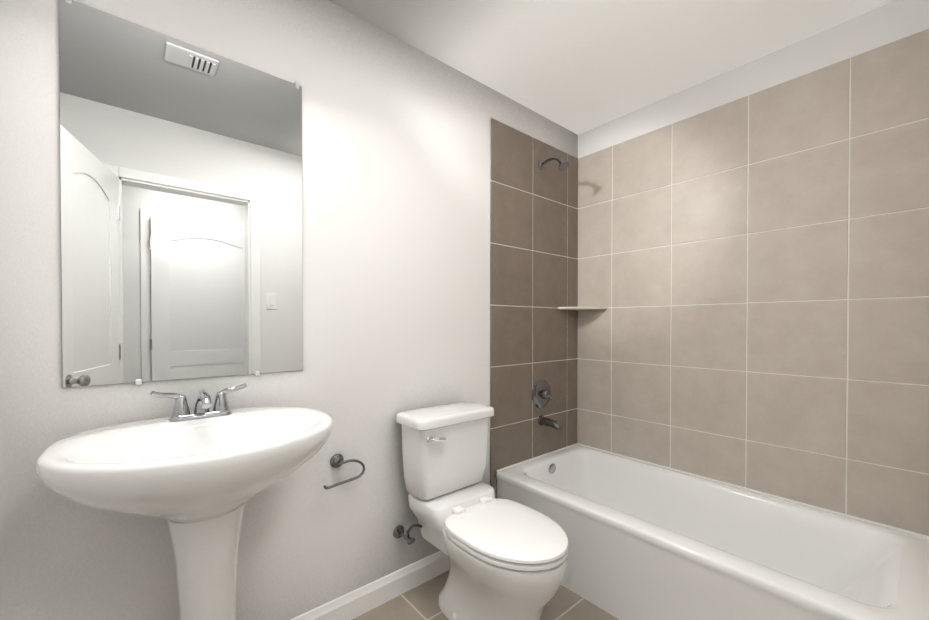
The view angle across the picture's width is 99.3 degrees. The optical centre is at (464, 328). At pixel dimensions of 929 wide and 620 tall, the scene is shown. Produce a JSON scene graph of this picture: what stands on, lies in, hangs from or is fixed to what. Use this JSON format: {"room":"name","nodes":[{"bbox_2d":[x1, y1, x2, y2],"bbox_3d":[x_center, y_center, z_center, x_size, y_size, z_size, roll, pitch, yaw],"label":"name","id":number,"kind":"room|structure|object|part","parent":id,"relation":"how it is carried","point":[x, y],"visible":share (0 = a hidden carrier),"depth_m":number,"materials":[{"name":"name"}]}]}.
{"room":"bathroom","nodes":[
{"label":"bathroom","id":0,"kind":"room"},
{"bbox_2d":[0,0,577,619],"bbox_3d":[-0.290,-0.049,1.807,2.846,2.440,0.110,0,1,-40],"label":"wall","id":1,"kind":"structure","parent":0,"point":[396,214],"depth_m":1.50,"materials":[{"name":"paint"}]},
{"bbox_2d":[59,0,302,387],"bbox_3d":[-0.840,-0.369,1.258,0.628,1.068,0.010,0,1,-40],"label":"mirror","id":2,"kind":"object","parent":1,"relation":"attached to","point":[181,207],"visible":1,"depth_m":1.21,"materials":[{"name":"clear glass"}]},
{"bbox_2d":[323,454,364,489],"bbox_3d":[-0.477,0.549,1.544,0.168,0.109,0.056,0,1,-40],"label":"paper holder","id":3,"kind":"object","parent":1,"relation":"attached to","point":[336,460],"visible":1,"depth_m":1.54,"materials":[{"name":"silver metal"}]},
{"bbox_2d":[291,550,449,619],"bbox_3d":[-0.557,1.122,1.512,1.823,0.105,0.014,0,1,-40],"label":"baseboard","id":4,"kind":"structure","parent":1,"relation":"attached to","point":[351,605],"depth_m":1.68,"materials":[{"name":"white wood"}]},
{"bbox_2d":[490,478,493,487],"bbox_3d":[0.148,0.983,2.111,0.026,0.370,0.008,0,1,-40],"label":"wall strip","id":5,"kind":"object","parent":1,"relation":"attached to","point":[492,482],"visible":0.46,"depth_m":2.10,"materials":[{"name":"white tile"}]},
{"bbox_2d":[490,118,577,477],"bbox_3d":[0.442,-0.159,2.348,0.794,1.910,0.008,0,1,-40],"label":"tiled wall","id":6,"kind":"structure","parent":1,"relation":"attached to","point":[533,259],"depth_m":2.29,"materials":[{"name":"brown tile"}]},
{"bbox_2d":[532,380,556,407],"bbox_3d":[0.478,0.391,2.340,0.169,0.169,0.058,0,1,-40],"label":"shower valve","id":7,"kind":"object","parent":6,"relation":"attached to","point":[541,395],"visible":1,"depth_m":2.33,"materials":[{"name":"silver metal"}]},
{"bbox_2d":[538,415,561,430],"bbox_3d":[0.503,0.553,2.311,0.062,0.065,0.138,0,1,-40],"label":"tub spout","id":8,"kind":"object","parent":6,"relation":"attached to","point":[545,421],"visible":1,"depth_m":2.30,"materials":[{"name":"silver metal"}]},
{"bbox_2d":[538,157,568,170],"bbox_3d":[0.519,-0.952,2.278,0.062,0.104,0.185,0,1,-40],"label":"shower head","id":9,"kind":"object","parent":6,"relation":"attached to","point":[563,165],"visible":1,"depth_m":2.25},
{"bbox_2d":[352,570,618,619],"bbox_3d":[0.259,1.234,0.575,3.616,0.100,2.720,0,1,-40],"label":"floor","id":10,"kind":"structure","parent":0,"point":[419,602],"depth_m":1.66,"materials":[{"name":"tile"}]},
{"bbox_2d":[36,383,332,619],"bbox_3d":[-0.680,0.677,1.062,0.638,1.003,0.511,0,1,-40],"label":"sink","id":11,"kind":"object","parent":10,"relation":"on","point":[200,475],"visible":1,"depth_m":1.03,"materials":[{"name":"white ceramic"}]},
{"bbox_2d":[150,383,246,421],"bbox_3d":[-0.732,0.290,1.119,0.245,0.230,0.259,0,1,-40],"label":"faucet","id":12,"kind":"object","parent":11,"relation":"on","point":[221,411],"depth_m":1.18,"materials":[{"name":"silver metal"}]},
{"bbox_2d":[393,401,567,619],"bbox_3d":[0.081,0.768,1.580,0.428,0.810,0.727,0,1,-40],"label":"toilet","id":13,"kind":"object","parent":10,"relation":"on","point":[508,559],"visible":1,"depth_m":1.56,"materials":[{"name":"white ceramic"}]},
{"bbox_3d":[-0.115,0.448,1.600,0.076,0.032,0.029,0,1,-40],"label":"handle","id":14,"kind":"part","parent":13,"relation":"part of","materials":[{"name":"silver metal"}]},
{"bbox_3d":[0.169,0.754,1.476,0.372,0.064,0.456,0,1,-40],"label":"seat","id":15,"kind":"part","parent":13,"relation":"part of","materials":[{"name":"white plastic"}]},
{"bbox_2d":[496,445,928,619],"bbox_3d":[0.945,0.971,1.786,0.760,0.400,1.514,0,1,-40],"label":"bathtub","id":16,"kind":"object","parent":10,"relation":"on","point":[646,541],"visible":0.9,"depth_m":1.61,"materials":[{"name":"white ceramic"}]},
{"bbox_2d":[328,0,894,134],"bbox_3d":[0.259,-1.306,0.549,3.616,0.100,2.720,0,1,-40],"label":"ceiling","id":17,"kind":"structure","parent":0,"point":[577,67],"depth_m":1.73,"materials":[{"name":"paint"}]},
{"bbox_2d":[578,0,928,158],"bbox_3d":[1.632,-0.047,1.653,0.110,2.440,2.610,0,1,-40],"label":"wall","id":18,"kind":"structure","parent":0,"point":[892,21],"depth_m":1.81,"materials":[{"name":"paint"}]},
{"bbox_2d":[577,29,928,535],"bbox_3d":[1.240,-0.156,2.024,0.008,1.910,1.534,0,1,-40],"label":"tiled wall","id":19,"kind":"structure","parent":18,"relation":"attached to","point":[753,273],"depth_m":1.80,"materials":[{"name":"beige tile"}]},
{"bbox_2d":[558,307,606,309],"bbox_3d":[0.734,-0.127,2.452,0.210,0.016,0.210,0,1,-40],"label":"corner shelf","id":20,"kind":"object","parent":19,"relation":"attached to","point":[580,308],"visible":1,"depth_m":2.44,"materials":[{"name":"beige ceramic"}]},
{"bbox_2d":[497,443,928,538],"bbox_3d":[0.950,0.770,1.788,0.752,0.010,1.518,0,1,-40],"label":"trim","id":21,"kind":"structure","parent":19,"relation":"attached to","point":[842,514],"depth_m":1.91,"materials":[{"name":"white"}]}
]}

